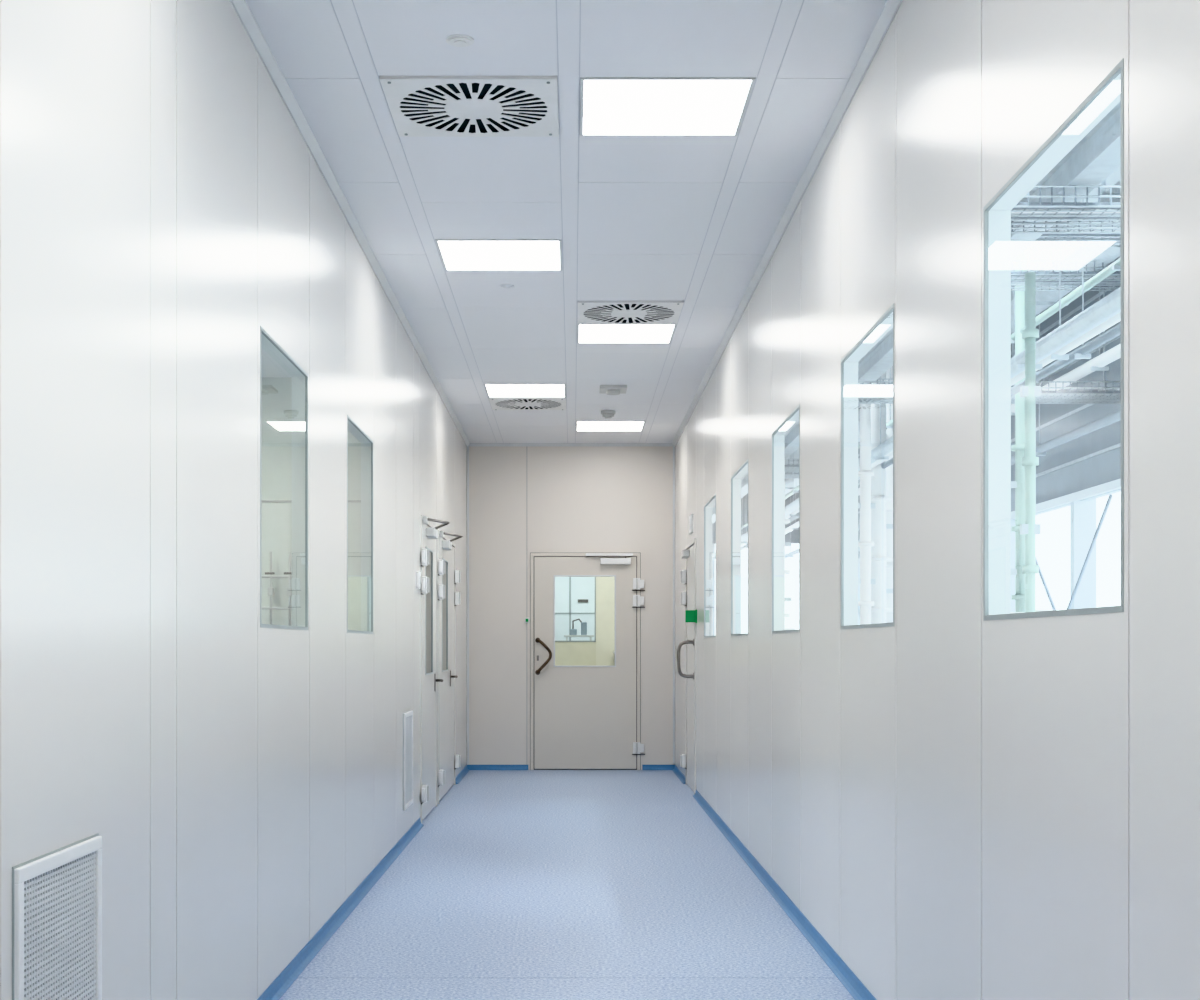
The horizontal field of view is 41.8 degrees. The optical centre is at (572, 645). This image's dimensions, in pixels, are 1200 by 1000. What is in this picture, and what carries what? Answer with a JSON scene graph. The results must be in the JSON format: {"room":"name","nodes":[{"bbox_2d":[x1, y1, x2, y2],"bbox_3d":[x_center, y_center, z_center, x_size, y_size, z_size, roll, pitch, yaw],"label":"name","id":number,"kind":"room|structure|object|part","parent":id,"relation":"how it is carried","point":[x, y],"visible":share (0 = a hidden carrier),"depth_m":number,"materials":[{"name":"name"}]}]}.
{"room":"clean room","nodes":[
{"label":"clean room","id":0,"kind":"room"},
{"bbox_2d":[0,0,466,999],"bbox_3d":[-1.040,-0.375,5.875,0.060,3.110,18.144,0,0,0],"label":"wall","id":1,"kind":"structure","parent":0,"point":[163,203],"depth_m":4.04,"materials":[{"name":"paint"}]},
{"bbox_2d":[12,833,101,999],"bbox_3d":[-1.004,0.689,3.080,0.012,0.582,0.508,0,0,0],"label":"air vent","id":2,"kind":"object","parent":1,"relation":"in","point":[57,894],"visible":1,"depth_m":3.07,"materials":[{"name":"white plastic"}]},
{"bbox_2d":[260,325,307,629],"bbox_3d":[-1.039,-0.547,5.525,0.062,0.975,0.910,0,0,0],"label":"frame","id":3,"kind":"object","parent":1,"relation":"attached to","point":[299,375],"visible":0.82,"depth_m":5.97,"materials":[{"name":"grey metal"}]},
{"bbox_2d":[230,0,469,445],"bbox_3d":[-0.995,-1.915,5.875,0.030,0.030,18.150,0,0,0],"label":"trim","id":4,"kind":"structure","parent":1,"relation":"attached to","point":[241,7],"depth_m":6.28,"materials":[{"name":"paint"}]},
{"bbox_2d":[347,415,372,633],"bbox_3d":[-1.039,-0.547,7.475,0.062,0.975,0.910,0,0,0],"label":"frame","id":5,"kind":"object","parent":1,"relation":"attached to","point":[353,428],"visible":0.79,"depth_m":7.92,"materials":[{"name":"grey metal"}]},
{"bbox_2d":[257,765,469,999],"bbox_3d":[-0.995,1.155,5.875,0.030,0.050,18.150,0,0,0],"label":"baseboard","id":6,"kind":"structure","parent":1,"relation":"attached to","point":[286,978],"depth_m":6.58,"materials":[{"name":"blue plastic"}]},
{"bbox_2d":[365,436,371,631],"bbox_3d":[-1.013,-0.547,7.475,0.001,0.951,0.886,0,0,0],"label":"glass pane","id":7,"kind":"object","parent":1,"relation":"attached to","point":[368,445],"visible":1,"depth_m":7.82,"materials":[{"name":"clear glass"}]},
{"bbox_2d":[403,710,412,810],"bbox_3d":[-1.004,0.689,9.565,0.012,0.582,0.478,0,0,0],"label":"air vent","id":8,"kind":"object","parent":1,"relation":"in","point":[407,716],"visible":1,"depth_m":9.52,"materials":[{"name":"white plastic"}]},
{"bbox_2d":[416,572,420,588],"bbox_3d":[-0.997,-0.425,10.160,0.026,0.110,0.080,0,0,0],"label":"switch","id":9,"kind":"object","parent":1,"relation":"attached to","point":[418,574],"visible":1,"depth_m":10.12,"materials":[{"name":"white plastic"}]},
{"bbox_2d":[421,549,428,804],"bbox_3d":[-0.979,0.200,10.412,0.048,1.690,0.125,0,0,0],"label":"hinges","id":10,"kind":"object","parent":1,"relation":"attached to","point":[424,553],"visible":1,"depth_m":10.39,"materials":[{"name":"silver metal"}]},
{"bbox_2d":[421,515,436,822],"bbox_3d":[-1.035,0.155,10.985,0.070,2.050,1.170,0,0,0],"label":"frame","id":11,"kind":"object","parent":1,"relation":"attached to","point":[430,524],"visible":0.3,"depth_m":11.02,"materials":[{"name":"white paint"}]},
{"bbox_2d":[422,522,443,820],"bbox_3d":[-0.993,0.168,10.985,0.114,2.000,1.094,0,0,0],"label":"leaf","id":12,"kind":"object","parent":1,"relation":"attached to","point":[428,693],"depth_m":11.01,"materials":[{"name":"white paint"}]},
{"bbox_2d":[426,551,431,672],"bbox_3d":[-1.009,-0.240,10.985,0.001,0.880,0.540,0,0,0],"label":"glass pane","id":13,"kind":"object","parent":12,"relation":"attached to","point":[428,567],"visible":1,"depth_m":11.04,"materials":[{"name":"clear glass"}]},
{"bbox_2d":[423,516,448,538],"bbox_3d":[-0.922,-0.807,10.730,0.169,0.115,0.520,0,0,0],"label":"door closer","id":14,"kind":"object","parent":12,"relation":"attached to","point":[431,533],"depth_m":10.73,"materials":[{"name":"grey metal"}]},
{"bbox_3d":[-0.971,0.265,11.365,0.070,0.130,0.150,0,0,0],"label":"handle","id":15,"kind":"part","parent":12,"relation":"part of","materials":[{"name":"black metal"}]},
{"bbox_2d":[437,529,455,803],"bbox_3d":[-1.035,0.155,12.535,0.070,2.050,1.670,0,0,0],"label":"frame","id":16,"kind":"object","parent":1,"relation":"attached to","point":[445,536],"visible":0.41,"depth_m":11.70,"materials":[{"name":"white paint"}]},
{"bbox_2d":[439,536,458,800],"bbox_3d":[-0.993,0.168,12.535,0.114,2.000,1.594,0,0,0],"label":"leaf","id":17,"kind":"object","parent":1,"relation":"attached to","point":[446,692],"depth_m":12.69,"materials":[{"name":"white paint"}]},
{"bbox_2d":[443,562,446,669],"bbox_3d":[-1.009,-0.240,12.332,0.001,0.880,0.540,0,0,0],"label":"glass pane","id":18,"kind":"object","parent":17,"relation":"attached to","point":[445,574],"visible":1,"depth_m":12.43,"materials":[{"name":"clear glass"}]},
{"bbox_2d":[440,531,462,549],"bbox_3d":[-0.922,-0.807,12.030,0.169,0.115,0.520,0,0,0],"label":"door closer","id":19,"kind":"object","parent":17,"relation":"attached to","point":[446,544],"depth_m":12.03,"materials":[{"name":"grey metal"}]},
{"bbox_3d":[-0.971,0.265,12.805,0.070,0.130,0.150,0,0,0],"label":"handle","id":20,"kind":"part","parent":17,"relation":"part of","materials":[{"name":"black metal"}]},
{"bbox_2d":[438,559,460,786],"bbox_3d":[-0.979,0.200,12.535,0.048,1.690,1.770,0,0,0],"label":"hinges","id":21,"kind":"object","parent":1,"relation":"attached to","point":[441,563],"visible":1,"depth_m":11.72,"materials":[{"name":"silver metal"}]},
{"bbox_2d":[261,347,291,376],"bbox_3d":[-2.635,-1.770,9.500,3.130,0.100,10.600,0,0,0],"label":"ceiling","id":22,"kind":"structure","parent":0,"point":[270,367],"depth_m":9.73,"materials":[{"name":"paint"}]},
{"bbox_2d":[261,377,360,630],"bbox_3d":[-2.685,-0.320,9.500,3.230,3.000,10.800,0,0,0],"label":"wall","id":23,"kind":"structure","parent":0,"point":[276,392],"depth_m":10.05,"materials":[{"name":"paint"}]},
{"bbox_2d":[261,552,291,625],"bbox_3d":[-1.830,-0.360,9.976,0.340,0.480,0.087,0,0,0],"label":"valve manifold","id":24,"kind":"object","parent":23,"relation":"attached to","point":[270,590],"visible":0.57,"depth_m":9.97,"materials":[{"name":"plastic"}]},
{"bbox_2d":[245,0,886,442],"bbox_3d":[-0.020,-2.035,5.875,2.100,0.210,18.270,0,0,0],"label":"ceiling","id":25,"kind":"structure","parent":0,"point":[692,220],"depth_m":6.44,"materials":[{"name":"paint"}]},
{"bbox_2d":[446,34,473,46],"bbox_3d":[-0.360,-1.924,5.000,0.090,0.012,0.090,0,0,0],"label":"smoke detector","id":26,"kind":"object","parent":25,"relation":"attached to","point":[458,40],"visible":1,"depth_m":4.98,"materials":[{"name":"white plastic"}]},
{"bbox_2d":[379,76,558,136],"bbox_3d":[-0.355,-1.933,5.620,0.602,0.033,0.604,0,0,0],"label":"ceiling vent","id":27,"kind":"object","parent":25,"relation":"in","point":[419,106],"visible":1,"depth_m":5.59,"materials":[{"name":"white metal"}]},
{"bbox_2d":[435,239,561,270],"bbox_3d":[-0.355,-1.953,7.760,0.602,0.054,0.604,0,0,0],"label":"frame","id":28,"kind":"object","parent":25,"relation":"attached to","point":[436,240],"visible":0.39,"depth_m":7.48,"materials":[{"name":"paint"}]},
{"bbox_2d":[438,241,559,269],"bbox_3d":[-0.355,-1.930,7.760,0.578,0.001,0.580,0,0,0],"label":"light panel","id":29,"kind":"object","parent":28,"relation":"attached to","point":[457,255],"visible":1,"depth_m":7.76,"materials":[{"name":"white plastic"}]},
{"bbox_2d":[499,284,513,288],"bbox_3d":[-0.355,-1.924,8.420,0.080,0.012,0.080,0,0,0],"label":"smoke detector","id":30,"kind":"object","parent":25,"relation":"attached to","point":[505,286],"visible":1,"depth_m":8.40,"materials":[{"name":"paint"}]},
{"bbox_2d":[484,384,565,396],"bbox_3d":[-0.355,-1.953,11.865,0.602,0.054,0.604,0,0,0],"label":"frame","id":31,"kind":"object","parent":25,"relation":"attached to","point":[484,384],"visible":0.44,"depth_m":11.56,"materials":[{"name":"paint"}]},
{"bbox_2d":[486,385,563,396],"bbox_3d":[-0.355,-1.930,11.865,0.578,0.001,0.580,0,0,0],"label":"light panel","id":32,"kind":"object","parent":31,"relation":"attached to","point":[493,390],"visible":1,"depth_m":11.86,"materials":[{"name":"white plastic"}]},
{"bbox_2d":[488,397,565,409],"bbox_3d":[-0.355,-1.933,12.485,0.602,0.033,0.604,0,0,0],"label":"ceiling vent","id":33,"kind":"object","parent":25,"relation":"in","point":[497,403],"visible":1,"depth_m":12.44,"materials":[{"name":"white plastic"}]},
{"bbox_2d":[601,410,615,418],"bbox_3d":[0.290,-1.900,12.900,0.120,0.060,0.120,0,0,0],"label":"smoke detector","id":34,"kind":"object","parent":25,"relation":"attached to","point":[608,414],"visible":1,"depth_m":12.86,"materials":[{"name":"grey plastic"}]},
{"bbox_2d":[576,421,644,430],"bbox_3d":[0.324,-1.953,13.780,0.595,0.054,0.614,0,0,0],"label":"frame","id":35,"kind":"object","parent":25,"relation":"attached to","point":[576,421],"visible":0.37,"depth_m":13.47,"materials":[{"name":"paint"}]},
{"bbox_2d":[577,422,643,430],"bbox_3d":[0.324,-1.930,13.780,0.571,0.001,0.590,0,0,0],"label":"sheet","id":36,"kind":"object","parent":35,"relation":"attached to","point":[581,426],"visible":1,"depth_m":13.80,"materials":[{"name":"white plastic"}]},
{"bbox_2d":[600,385,626,394],"bbox_3d":[0.300,-1.905,11.725,0.200,0.050,0.250,0,0,0],"label":"sensor","id":37,"kind":"object","parent":25,"relation":"attached to","point":[604,389],"visible":1,"depth_m":11.66,"materials":[{"name":"grey plastic"}]},
{"bbox_2d":[577,324,676,343],"bbox_3d":[0.324,-1.953,9.697,0.595,0.054,0.599,0,0,0],"label":"frame","id":38,"kind":"object","parent":25,"relation":"attached to","point":[670,340],"visible":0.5,"depth_m":9.68,"materials":[{"name":"paint"}]},
{"bbox_2d":[579,325,673,342],"bbox_3d":[0.324,-1.930,9.697,0.571,0.001,0.575,0,0,0],"label":"light panel","id":39,"kind":"object","parent":38,"relation":"attached to","point":[587,333],"visible":1,"depth_m":9.70,"materials":[{"name":"white plastic"}]},
{"bbox_2d":[577,301,683,323],"bbox_3d":[0.324,-1.933,9.080,0.595,0.033,0.604,0,0,0],"label":"ceiling vent","id":40,"kind":"object","parent":25,"relation":"in","point":[588,312],"visible":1,"depth_m":9.04,"materials":[{"name":"white metal"}]},
{"bbox_2d":[580,77,755,135],"bbox_3d":[0.324,-1.953,5.633,0.595,0.054,0.599,0,0,0],"label":"frame","id":41,"kind":"object","parent":25,"relation":"attached to","point":[582,79],"visible":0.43,"depth_m":5.45,"materials":[{"name":"paint"}]},
{"bbox_2d":[583,80,750,133],"bbox_3d":[0.324,-1.930,5.633,0.571,0.001,0.575,0,0,0],"label":"ceiling light","id":42,"kind":"object","parent":41,"relation":"attached to","point":[610,106],"visible":1,"depth_m":5.62,"materials":[{"name":"white plastic"}]},
{"bbox_2d":[279,770,854,999],"bbox_3d":[-0.020,1.220,5.875,2.100,0.080,18.270,0,0,0],"label":"floor","id":43,"kind":"structure","parent":0,"point":[518,884],"depth_m":7.00,"materials":[{"name":"blue plastic"}]},
{"bbox_2d":[467,446,674,769],"bbox_3d":[-0.020,-0.375,14.980,2.100,3.110,0.060,0,0,0],"label":"wall","id":44,"kind":"structure","parent":0,"point":[524,500],"depth_m":14.95,"materials":[{"name":"paint"}]},
{"bbox_2d":[467,446,468,763],"bbox_3d":[-1.000,-0.389,14.940,0.020,3.022,0.020,0,0,0],"label":"trim","id":45,"kind":"structure","parent":44,"relation":"attached to","point":[467,446],"depth_m":14.93,"materials":[{"name":"paint"}]},
{"bbox_2d":[467,765,673,769],"bbox_3d":[-0.020,1.155,14.935,1.980,0.050,0.030,0,0,0],"label":"baseboard","id":46,"kind":"structure","parent":44,"relation":"attached to","point":[470,767],"depth_m":14.94,"materials":[{"name":"blue plastic"}]},
{"bbox_2d":[468,443,673,445],"bbox_3d":[-0.020,-1.915,14.935,1.980,0.030,0.030,0,0,0],"label":"trim","id":47,"kind":"structure","parent":44,"relation":"attached to","point":[470,444],"depth_m":14.93,"materials":[{"name":"paint"}]},
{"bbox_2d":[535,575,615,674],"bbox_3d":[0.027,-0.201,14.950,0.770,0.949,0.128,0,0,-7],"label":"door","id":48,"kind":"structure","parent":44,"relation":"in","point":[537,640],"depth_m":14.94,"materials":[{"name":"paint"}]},
{"bbox_3d":[-0.279,0.098,14.900,0.160,0.353,0.087,0,0,0],"label":"pull handle","id":49,"kind":"part","parent":48,"relation":"part of","materials":[{"name":"metal"}]},
{"bbox_2d":[534,557,635,768],"bbox_3d":[0.117,0.160,14.966,0.971,2.016,0.048,0,0,0],"label":"leaf","id":50,"kind":"object","parent":44,"relation":"attached to","point":[585,717],"visible":1,"depth_m":14.94,"materials":[{"name":"paint"}]},
{"bbox_2d":[586,553,632,564],"bbox_3d":[0.345,-0.828,14.915,0.450,0.105,0.055,0,0,0],"label":"door closer","id":51,"kind":"object","parent":50,"relation":"attached to","point":[603,561],"depth_m":14.90,"materials":[{"name":"silver metal"}]},
{"bbox_2d":[530,553,640,769],"bbox_3d":[0.117,0.145,14.974,1.053,2.069,0.072,0,0,0],"label":"frame","id":52,"kind":"object","parent":44,"relation":"attached to","point":[532,555],"visible":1,"depth_m":14.94,"materials":[{"name":"paint"}]},
{"bbox_2d":[632,578,644,754],"bbox_3d":[0.624,0.195,14.917,0.125,1.680,0.048,0,0,0],"label":"hinges","id":53,"kind":"object","parent":44,"relation":"attached to","point":[637,583],"visible":1,"depth_m":14.91,"materials":[{"name":"silver metal"}]},
{"bbox_2d":[673,446,674,763],"bbox_3d":[0.960,-0.389,14.940,0.020,3.022,0.020,0,0,0],"label":"trim","id":54,"kind":"structure","parent":44,"relation":"attached to","point":[673,446],"depth_m":14.93,"materials":[{"name":"paint"}]},
{"bbox_2d":[555,577,594,640],"bbox_3d":[-0.520,-0.220,20.043,2.960,2.800,0.115,0,0,0],"label":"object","id":55,"kind":"structure","parent":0,"point":[574,596],"depth_m":20.00,"materials":[{"name":"white"}]},
{"bbox_2d":[555,577,613,664],"bbox_3d":[-0.540,-0.220,17.428,2.920,2.800,0.065,0,0,0],"label":"wall end room partition","id":56,"kind":"structure","parent":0,"point":[599,651],"depth_m":17.40,"materials":[{"name":"beige paint"}]},
{"bbox_2d":[785,485,798,543],"bbox_3d":[3.030,-1.510,14.000,4.000,5.420,40.200,0,0,0],"label":"wall","id":57,"kind":"structure","parent":0,"point":[794,533],"depth_m":34.00,"materials":[{"name":"paint"}]},
{"bbox_2d":[675,0,1199,999],"bbox_3d":[1.000,-0.375,5.875,0.060,3.110,18.144,0,0,0],"label":"wall","id":58,"kind":"structure","parent":0,"point":[961,805],"depth_m":3.98,"materials":[{"name":"paint"}]},
{"bbox_2d":[680,570,685,768],"bbox_3d":[0.939,0.200,13.387,0.048,1.690,0.125,0,0,0],"label":"hinges","id":59,"kind":"object","parent":58,"relation":"attached to","point":[683,572],"visible":1,"depth_m":13.33,"materials":[{"name":"silver metal"}]},
{"bbox_2d":[677,545,693,791],"bbox_3d":[0.918,0.178,12.900,0.183,1.980,0.924,0,0,0],"label":"leaf","id":60,"kind":"object","parent":58,"relation":"attached to","point":[690,560],"depth_m":12.80,"materials":[{"name":"white paint"}]},
{"bbox_2d":[681,550,689,557],"bbox_3d":[0.941,-0.767,13.140,0.050,0.055,0.280,0,0,0],"label":"door closer","id":61,"kind":"object","parent":60,"relation":"attached to","point":[685,553],"depth_m":13.00,"materials":[{"name":"grey metal"}]},
{"bbox_3d":[0.897,0.105,12.520,0.140,0.326,0.056,0,0,0],"label":"handle","id":62,"kind":"part","parent":60,"relation":"part of","materials":[{"name":"grey metal"}]},
{"bbox_2d":[685,538,695,794],"bbox_3d":[0.995,0.165,12.900,0.070,2.030,1.000,0,0,0],"label":"frame","id":63,"kind":"object","parent":58,"relation":"attached to","point":[693,542],"visible":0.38,"depth_m":12.40,"materials":[{"name":"white paint"}]},
{"bbox_2d":[685,610,696,622],"bbox_3d":[0.925,-0.233,12.290,0.090,0.105,0.060,0,0,0],"label":"emergency exit sign","id":64,"kind":"object","parent":58,"relation":"attached to","point":[690,615],"visible":1,"depth_m":12.28,"materials":[{"name":"green plastic"}]},
{"bbox_2d":[689,514,692,533],"bbox_3d":[0.963,-0.995,12.825,0.014,0.150,0.250,0,0,0],"label":"label sign","id":65,"kind":"object","parent":58,"relation":"attached to","point":[691,515],"visible":1,"depth_m":12.73,"materials":[{"name":"white plastic"}]},
{"bbox_2d":[705,497,714,635],"bbox_3d":[0.973,-0.547,11.135,0.001,0.951,0.916,0,0,0],"label":"glass pane","id":66,"kind":"object","parent":58,"relation":"attached to","point":[710,508],"visible":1,"depth_m":11.11,"materials":[{"name":"clear glass"}]},
{"bbox_2d":[704,494,715,637],"bbox_3d":[0.999,-0.547,11.135,0.062,0.975,0.940,0,0,0],"label":"frame","id":67,"kind":"object","parent":58,"relation":"attached to","point":[707,503],"visible":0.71,"depth_m":11.06,"materials":[{"name":"grey metal"}]},
{"bbox_2d":[731,460,747,635],"bbox_3d":[0.999,-0.547,9.160,0.062,0.975,0.940,0,0,0],"label":"frame","id":68,"kind":"object","parent":58,"relation":"attached to","point":[746,462],"visible":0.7,"depth_m":9.62,"materials":[{"name":"grey metal"}]},
{"bbox_2d":[732,463,747,633],"bbox_3d":[0.973,-0.547,9.160,0.001,0.951,0.916,0,0,0],"label":"glass pane","id":69,"kind":"object","parent":58,"relation":"attached to","point":[740,480],"visible":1,"depth_m":9.12,"materials":[{"name":"clear glass"}]},
{"bbox_2d":[672,765,875,999],"bbox_3d":[0.955,1.155,5.875,0.030,0.050,18.150,0,0,0],"label":"baseboard","id":70,"kind":"structure","parent":58,"relation":"attached to","point":[850,981],"depth_m":6.78,"materials":[{"name":"blue plastic"}]},
{"bbox_2d":[773,428,780,630],"bbox_3d":[0.973,-0.547,7.185,0.001,0.951,0.916,0,0,0],"label":"glass pane","id":71,"kind":"object","parent":58,"relation":"attached to","point":[777,436],"visible":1,"depth_m":7.51,"materials":[{"name":"clear glass"}]},
{"bbox_2d":[772,404,799,633],"bbox_3d":[0.999,-0.547,7.185,0.062,0.975,0.940,0,0,0],"label":"frame","id":72,"kind":"object","parent":58,"relation":"attached to","point":[793,418],"visible":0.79,"depth_m":7.65,"materials":[{"name":"white metal"}]},
{"bbox_2d":[672,0,902,445],"bbox_3d":[0.955,-1.915,5.875,0.030,0.030,18.150,0,0,0],"label":"trim","id":73,"kind":"structure","parent":58,"relation":"attached to","point":[891,7],"depth_m":6.27,"materials":[{"name":"paint"}]},
{"bbox_2d":[841,303,893,628],"bbox_3d":[0.999,-0.547,5.210,0.062,0.975,0.940,0,0,0],"label":"frame","id":74,"kind":"object","parent":58,"relation":"attached to","point":[849,362],"visible":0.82,"depth_m":5.67,"materials":[{"name":"white metal"}]},
{"bbox_2d":[983,58,1123,620],"bbox_3d":[0.999,-0.547,3.235,0.062,0.975,0.940,0,0,0],"label":"frame","id":75,"kind":"object","parent":58,"relation":"attached to","point":[1109,92],"visible":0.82,"depth_m":3.69,"materials":[{"name":"white metal"}]},
{"bbox_2d":[858,257,1120,624],"bbox_3d":[5.085,-1.510,14.000,0.230,5.420,40.000,0,0,0],"label":"wall","id":76,"kind":"structure","parent":0,"point":[1081,470],"depth_m":15.60,"materials":[{"name":"metal"}]},
{"bbox_2d":[858,494,1112,617],"bbox_3d":[4.915,-0.145,19.000,0.070,2.477,18.022,0,0,0],"label":"cross bracing","id":77,"kind":"object","parent":76,"relation":"attached to","point":[1110,496],"visible":0.06,"depth_m":15.09,"materials":[{"name":"white metal"}]},
{"bbox_3d":[3.115,-4.085,14.000,4.170,0.470,40.000,0,0,0],"label":"ceiling","id":78,"kind":"structure","parent":0,"visible":0},
{"bbox_2d":[785,166,1120,629],"bbox_3d":[3.072,-1.510,14.000,3.555,5.420,40.000,0,0,0],"label":"building","id":79,"kind":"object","parent":78,"relation":"hanging from","point":[1084,238],"visible":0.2,"depth_m":12.26,"materials":[{"name":"metal"}]},
{"bbox_2d":[785,472,798,477],"bbox_3d":[3.072,-3.417,24.250,3.555,1.606,0.512,0,0,0],"label":"cable tray","id":80,"kind":"object","parent":79,"relation":"on","point":[787,474],"depth_m":24.08,"materials":[{"name":"metal"}]},
{"bbox_2d":[785,459,798,471],"bbox_3d":[3.072,-3.217,19.750,3.555,2.006,0.512,0,0,0],"label":"cable tray","id":81,"kind":"object","parent":79,"relation":"on","point":[788,468],"depth_m":19.57,"materials":[{"name":"metal"}]},
{"bbox_2d":[871,333,1048,389],"bbox_3d":[3.072,-3.417,16.250,3.555,1.606,0.512,0,0,0],"label":"cable tray","id":82,"kind":"object","parent":79,"relation":"on","point":[888,384],"depth_m":16.00,"materials":[{"name":"metal"}]},
{"bbox_2d":[858,286,1120,403],"bbox_3d":[3.072,-3.167,13.450,3.555,2.106,0.512,0,0,0],"label":"cable tray","id":83,"kind":"object","parent":79,"relation":"on","point":[1104,396],"depth_m":13.28,"materials":[{"name":"metal"}]},
{"bbox_2d":[1011,260,1120,290],"bbox_3d":[3.072,-3.467,11.750,3.555,1.506,0.512,0,0,0],"label":"cable tray","id":84,"kind":"object","parent":79,"relation":"on","point":[1072,277],"depth_m":11.64,"materials":[{"name":"metal"}]},
{"bbox_2d":[1011,186,1120,232],"bbox_3d":[3.072,-3.227,8.250,3.555,1.986,0.512,0,0,0],"label":"cable tray","id":85,"kind":"object","parent":79,"relation":"on","point":[1022,211],"depth_m":8.15,"materials":[{"name":"metal"}]},
{"bbox_2d":[1029,221,1120,246],"bbox_3d":[3.072,-3.392,9.850,3.555,1.656,0.512,0,0,0],"label":"cable tray","id":86,"kind":"object","parent":79,"relation":"on","point":[1055,235],"depth_m":9.93,"materials":[{"name":"metal"}]},
{"bbox_2d":[785,101,1120,458],"bbox_3d":[2.620,-3.294,14.000,0.160,1.852,40.000,0,0,0],"label":"steel beam","id":87,"kind":"structure","parent":78,"relation":"attached to","point":[1097,155],"depth_m":8.30,"materials":[{"name":"white metal"}]},
{"bbox_3d":[-0.520,1.230,17.505,2.960,0.100,4.990,0,0,0],"label":"floor","id":88,"kind":"structure","parent":0,"visible":0},
{"bbox_2d":[564,619,593,640],"bbox_3d":[0.073,0.422,19.150,0.363,1.515,0.300,0,0,0],"label":"laboratory bench","id":89,"kind":"object","parent":88,"relation":"on","point":[573,632],"visible":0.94,"depth_m":19.05,"materials":[{"name":"grey plastic"}]}
]}

